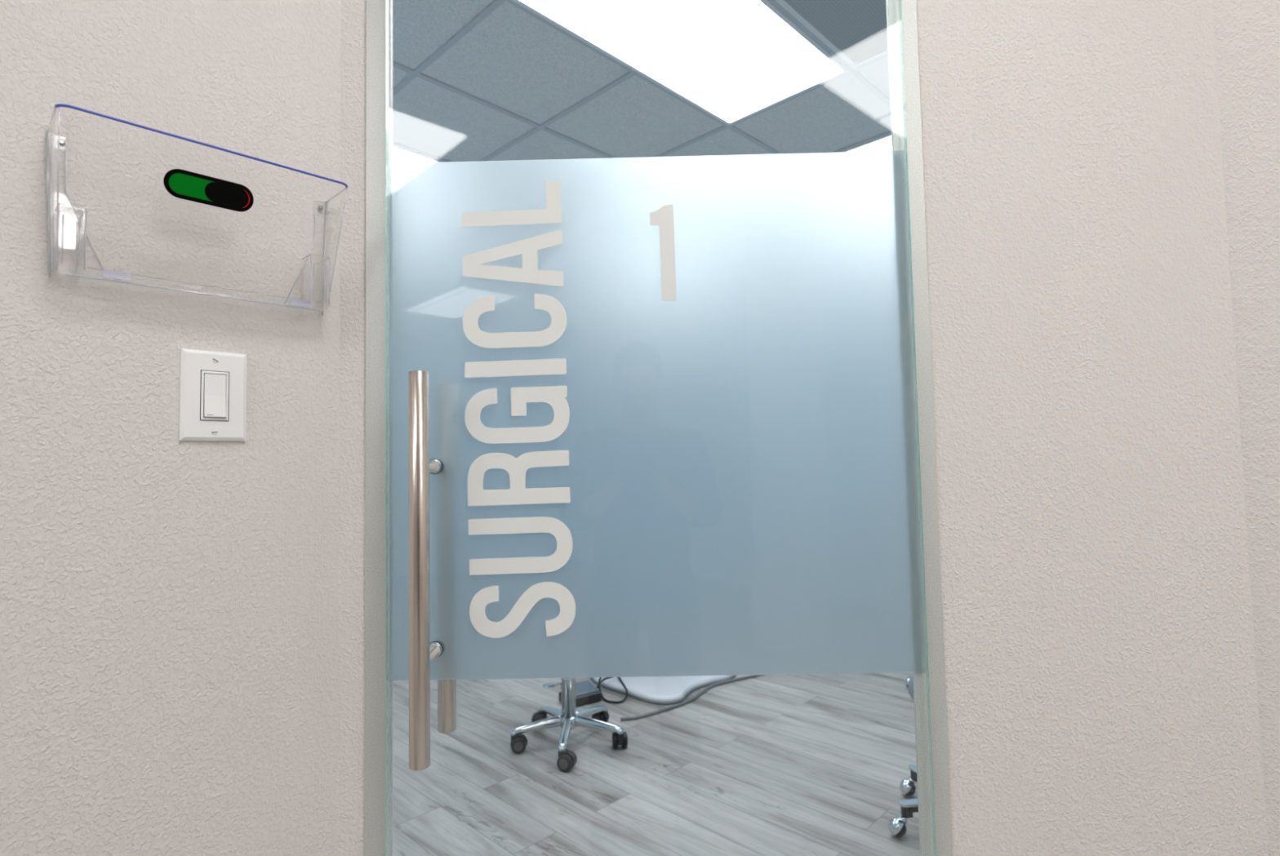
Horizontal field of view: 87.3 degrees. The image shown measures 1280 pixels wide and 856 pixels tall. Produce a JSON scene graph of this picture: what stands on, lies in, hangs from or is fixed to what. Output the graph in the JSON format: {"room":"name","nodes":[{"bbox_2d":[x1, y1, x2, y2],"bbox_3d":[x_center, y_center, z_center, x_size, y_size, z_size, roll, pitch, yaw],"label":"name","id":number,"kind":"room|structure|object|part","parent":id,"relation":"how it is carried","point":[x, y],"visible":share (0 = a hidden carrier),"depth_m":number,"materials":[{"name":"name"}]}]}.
{"room":"clinic corridor","nodes":[
{"label":"clinic corridor","id":0,"kind":"room"},
{"bbox_2d":[0,0,341,855],"bbox_3d":[-2.723,-0.167,-1.248,0.100,2.810,6.411,-4,-4,44],"label":"wall","id":1,"kind":"structure","parent":0,"point":[169,606],"depth_m":0.85,"materials":[{"name":"white paint"}]},
{"bbox_2d":[45,103,347,313],"bbox_3d":[-0.552,-0.261,0.866,0.090,0.175,0.320,-4,-4,44],"label":"wall file holder","id":2,"kind":"object","parent":1,"relation":"attached to","point":[180,184],"visible":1,"depth_m":0.82,"materials":[{"name":"clear plastic"}]},
{"bbox_3d":[-0.564,-0.179,0.875,0.012,0.012,0.282,-4,-4,44],"label":"rail","id":3,"kind":"part","parent":2,"relation":"part of","materials":[{"name":"clear plastic"}]},
{"bbox_2d":[178,348,246,441],"bbox_3d":[-0.566,-0.043,0.892,0.011,0.120,0.076,-4,-4,44],"label":"light switch","id":4,"kind":"object","parent":1,"relation":"attached to","point":[213,384],"visible":1,"depth_m":0.89,"materials":[{"name":"white plastic"}]},
{"bbox_3d":[-0.566,-0.043,0.892,0.005,0.065,0.031,-4,-4,44],"label":"insert frame","id":5,"kind":"part","parent":4,"relation":"part of","materials":[{"name":"white plastic"}]},
{"bbox_2d":[392,0,891,161],"bbox_3d":[-0.030,-1.563,0.081,14.000,0.050,14.000,-1,-3,1],"label":"ceiling","id":6,"kind":"structure","parent":0,"point":[513,61],"depth_m":2.88,"materials":[{"name":"tile"}]},
{"bbox_2d":[392,145,443,163],"bbox_3d":[-1.527,-1.339,3.247,0.590,0.010,1.206,-4,-4,44],"label":"recessed light","id":7,"kind":"object","parent":6,"relation":"in","point":[400,155],"visible":0.02,"depth_m":3.32,"materials":[{"name":"white"}]},
{"bbox_2d":[392,0,891,162],"bbox_3d":[0.078,-1.347,3.725,4.686,0.008,4.425,-4,-4,44],"label":"grid","id":8,"kind":"object","parent":6,"relation":"attached to","point":[415,73],"visible":0.07,"depth_m":2.75,"materials":[{"name":"grey metal"}]},
{"bbox_2d":[511,0,849,125],"bbox_3d":[0.198,-1.415,2.427,0.590,0.010,1.206,-4,-4,44],"label":"recessed light","id":9,"kind":"object","parent":6,"relation":"in","point":[734,61],"visible":1,"depth_m":2.48,"materials":[{"name":"white"}]},
{"bbox_2d":[774,0,888,68],"bbox_3d":[0.844,-1.439,2.226,0.580,0.008,0.586,-4,-4,44],"label":"ceiling vent","id":10,"kind":"object","parent":6,"relation":"in","point":[855,30],"visible":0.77,"depth_m":2.37,"materials":[{"name":"white"}]},
{"bbox_2d":[840,133,892,152],"bbox_3d":[1.472,-1.371,3.740,0.590,0.010,1.206,-4,-4,44],"label":"recessed light","id":11,"kind":"object","parent":6,"relation":"in","point":[882,144],"visible":0.07,"depth_m":3.30,"materials":[{"name":"white"}]},
{"bbox_2d":[848,136,892,151],"bbox_3d":[1.472,-1.373,3.740,0.556,0.006,1.172,-4,-4,44],"label":"diffuser","id":12,"kind":"object","parent":11,"relation":"attached to","point":[882,144],"depth_m":3.30,"materials":[{"name":"white plastic"}]},
{"bbox_2d":[393,672,919,855],"bbox_3d":[0.025,1.273,-0.066,14.000,0.050,14.000,-1,-3,1],"label":"floor","id":13,"kind":"structure","parent":0,"point":[780,765],"depth_m":2.68,"materials":[{"name":"grey wood"}]},
{"bbox_2d":[510,677,627,772],"bbox_3d":[-0.314,1.158,2.998,0.514,0.509,0.543,-1,-3,1],"label":"stool","id":14,"kind":"object","parent":13,"relation":"on","point":[567,718],"visible":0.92,"depth_m":2.96,"materials":[{"name":"silver metal"}]},
{"bbox_2d":[510,730,515,736],"bbox_3d":[-0.552,1.335,2.936,0.031,0.020,0.031,-1,-3,1],"label":"socket","id":15,"kind":"object","parent":14,"relation":"attached to","point":[513,733],"depth_m":2.92,"materials":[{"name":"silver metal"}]},
{"bbox_3d":[-0.454,1.314,2.968,0.227,0.057,0.042,0,-3,-17],"label":"leg","id":16,"kind":"part","parent":14,"relation":"part of","materials":[{"name":"silver metal"}]},
{"bbox_3d":[-0.401,1.321,3.126,0.042,0.057,0.227,1,-4,-35],"label":"leg","id":17,"kind":"part","parent":14,"relation":"part of","materials":[{"name":"silver metal"}]},
{"bbox_3d":[-0.389,1.153,3.008,0.096,0.012,0.060,-1,-3,1],"label":"lever","id":18,"kind":"part","parent":14,"relation":"part of","materials":[{"name":"silver metal"}]},
{"bbox_2d":[558,745,565,751],"bbox_3d":[-0.322,1.322,2.765,0.031,0.020,0.031,-1,-3,1],"label":"socket","id":19,"kind":"object","parent":14,"relation":"attached to","point":[561,748],"depth_m":2.75,"materials":[{"name":"silver metal"}]},
{"bbox_3d":[-0.321,1.306,2.869,0.042,0.057,0.227,-1,-3,1],"label":"leg","id":20,"kind":"part","parent":14,"relation":"part of","materials":[{"name":"silver metal"}]},
{"bbox_3d":[-0.234,1.318,3.124,0.042,0.057,0.227,-3,-4,37],"label":"leg","id":21,"kind":"part","parent":14,"relation":"part of","materials":[{"name":"silver metal"}]},
{"bbox_3d":[-0.185,1.309,2.965,0.227,0.057,0.042,-2,-3,19],"label":"leg","id":22,"kind":"part","parent":14,"relation":"part of","materials":[{"name":"silver metal"}]},
{"bbox_2d":[617,728,623,734],"bbox_3d":[-0.086,1.326,2.931,0.031,0.020,0.031,-1,-3,1],"label":"socket","id":23,"kind":"object","parent":14,"relation":"attached to","point":[620,731],"depth_m":2.92,"materials":[{"name":"silver metal"}]},
{"bbox_2d":[558,680,601,706],"bbox_3d":[-0.316,1.401,3.537,0.190,0.079,0.140,1,-4,-34],"label":"foot pedal","id":24,"kind":"object","parent":13,"relation":"on","point":[586,693],"visible":0.72,"depth_m":3.51,"materials":[{"name":"grey plastic"}]},
{"bbox_2d":[596,677,627,703],"bbox_3d":[-0.149,1.346,3.740,0.172,0.204,0.500,-1,-3,1],"label":"cable","id":25,"kind":"object","parent":13,"relation":"on","point":[598,686],"visible":0.57,"depth_m":3.60,"materials":[{"name":"black rubber"}]},
{"bbox_2d":[590,675,737,705],"bbox_3d":[0.102,0.887,4.108,0.938,1.150,1.247,-1,-3,1],"label":"dental chair","id":26,"kind":"object","parent":13,"relation":"on","point":[661,691],"visible":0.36,"depth_m":3.64,"materials":[{"name":"white plastic"}]},
{"bbox_2d":[620,675,759,720],"bbox_3d":[0.367,1.425,3.635,1.198,0.015,0.087,2,-4,-43],"label":"hose","id":27,"kind":"object","parent":13,"relation":"on","point":[707,688],"visible":0.9,"depth_m":3.46,"materials":[{"name":"grey"}]},
{"bbox_2d":[888,676,918,837],"bbox_3d":[1.108,1.098,2.246,0.579,0.493,0.557,-1,-3,1],"label":"stool","id":28,"kind":"object","parent":13,"relation":"on","point":[896,825],"visible":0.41,"depth_m":2.22,"materials":[{"name":"silver metal"}]},
{"bbox_2d":[888,813,906,835],"bbox_3d":[0.850,1.315,2.220,0.060,0.058,0.053,2,-4,-44],"label":"hood","id":29,"kind":"object","parent":28,"relation":"attached to","point":[896,825],"depth_m":2.20,"materials":[{"name":"silver metal"}]},
{"bbox_3d":[0.872,1.270,2.224,0.012,0.046,0.012,-1,-3,1],"label":"caster stem","id":30,"kind":"part","parent":28,"relation":"part of","materials":[{"name":"grey plastic"}]},
{"bbox_2d":[899,776,916,795],"bbox_3d":[0.990,1.327,2.486,0.060,0.058,0.053,2,-4,-44],"label":"hood","id":31,"kind":"object","parent":28,"relation":"attached to","point":[907,787],"depth_m":2.47,"materials":[{"name":"silver metal"}]},
{"bbox_3d":[0.993,1.247,2.243,0.266,0.008,0.038,-1,-3,-8],"label":"leg","id":32,"kind":"part","parent":28,"relation":"part of","materials":[{"name":"silver metal"}]},
{"bbox_3d":[1.118,0.900,2.281,0.380,0.095,0.380,-1,-3,1],"label":"seat","id":33,"kind":"part","parent":28,"relation":"part of","materials":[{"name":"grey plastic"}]},
{"bbox_3d":[1.066,1.253,2.382,0.038,0.008,0.266,0,-3,-26],"label":"leg","id":34,"kind":"part","parent":28,"relation":"part of","materials":[{"name":"silver metal"}]},
{"bbox_2d":[904,675,911,687],"bbox_3d":[1.800,0.968,3.637,0.584,0.875,0.489,-4,-4,44],"label":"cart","id":35,"kind":"object","parent":13,"relation":"on","point":[906,682],"visible":0.09,"depth_m":3.64,"materials":[{"name":"white metal"}]},
{"bbox_2d":[337,0,1268,855],"bbox_3d":[0.217,-0.104,1.060,1.346,2.810,0.100,-1,-3,1],"label":"wall","id":36,"kind":"structure","parent":0,"point":[1100,667],"depth_m":1.00,"materials":[{"name":"white paint"}]},
{"bbox_2d":[389,151,925,770],"bbox_3d":[0.020,0.209,0.969,0.784,2.158,0.149,-1,-3,1],"label":"door","id":37,"kind":"structure","parent":36,"relation":"in","point":[649,416],"depth_m":1.00,"materials":[{"name":"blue glass"}]},
{"bbox_3d":[-0.301,0.188,0.913,0.027,0.533,0.027,-1,-3,1],"label":"pull handle","id":38,"kind":"part","parent":37,"relation":"part of","materials":[{"name":"metal"}]},
{"bbox_3d":[-0.299,0.195,1.035,0.027,0.533,0.027,-1,-3,1],"label":"pull handle","id":39,"kind":"part","parent":37,"relation":"part of","materials":[{"name":"metal"}]},
{"bbox_2d":[364,0,952,855],"bbox_3d":[0.017,0.202,0.994,0.851,2.200,0.006,-1,-3,1],"label":"door frame","id":40,"kind":"structure","parent":36,"relation":"attached to","point":[929,686],"depth_m":1.00,"materials":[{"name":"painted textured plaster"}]},
{"bbox_2d":[1212,0,1279,855],"bbox_3d":[2.378,-0.221,-0.368,4.052,2.810,0.101,-4,-4,44],"label":"wall","id":41,"kind":"structure","parent":0,"point":[1246,33],"depth_m":0.98,"materials":[{"name":"white paint"}]}
]}

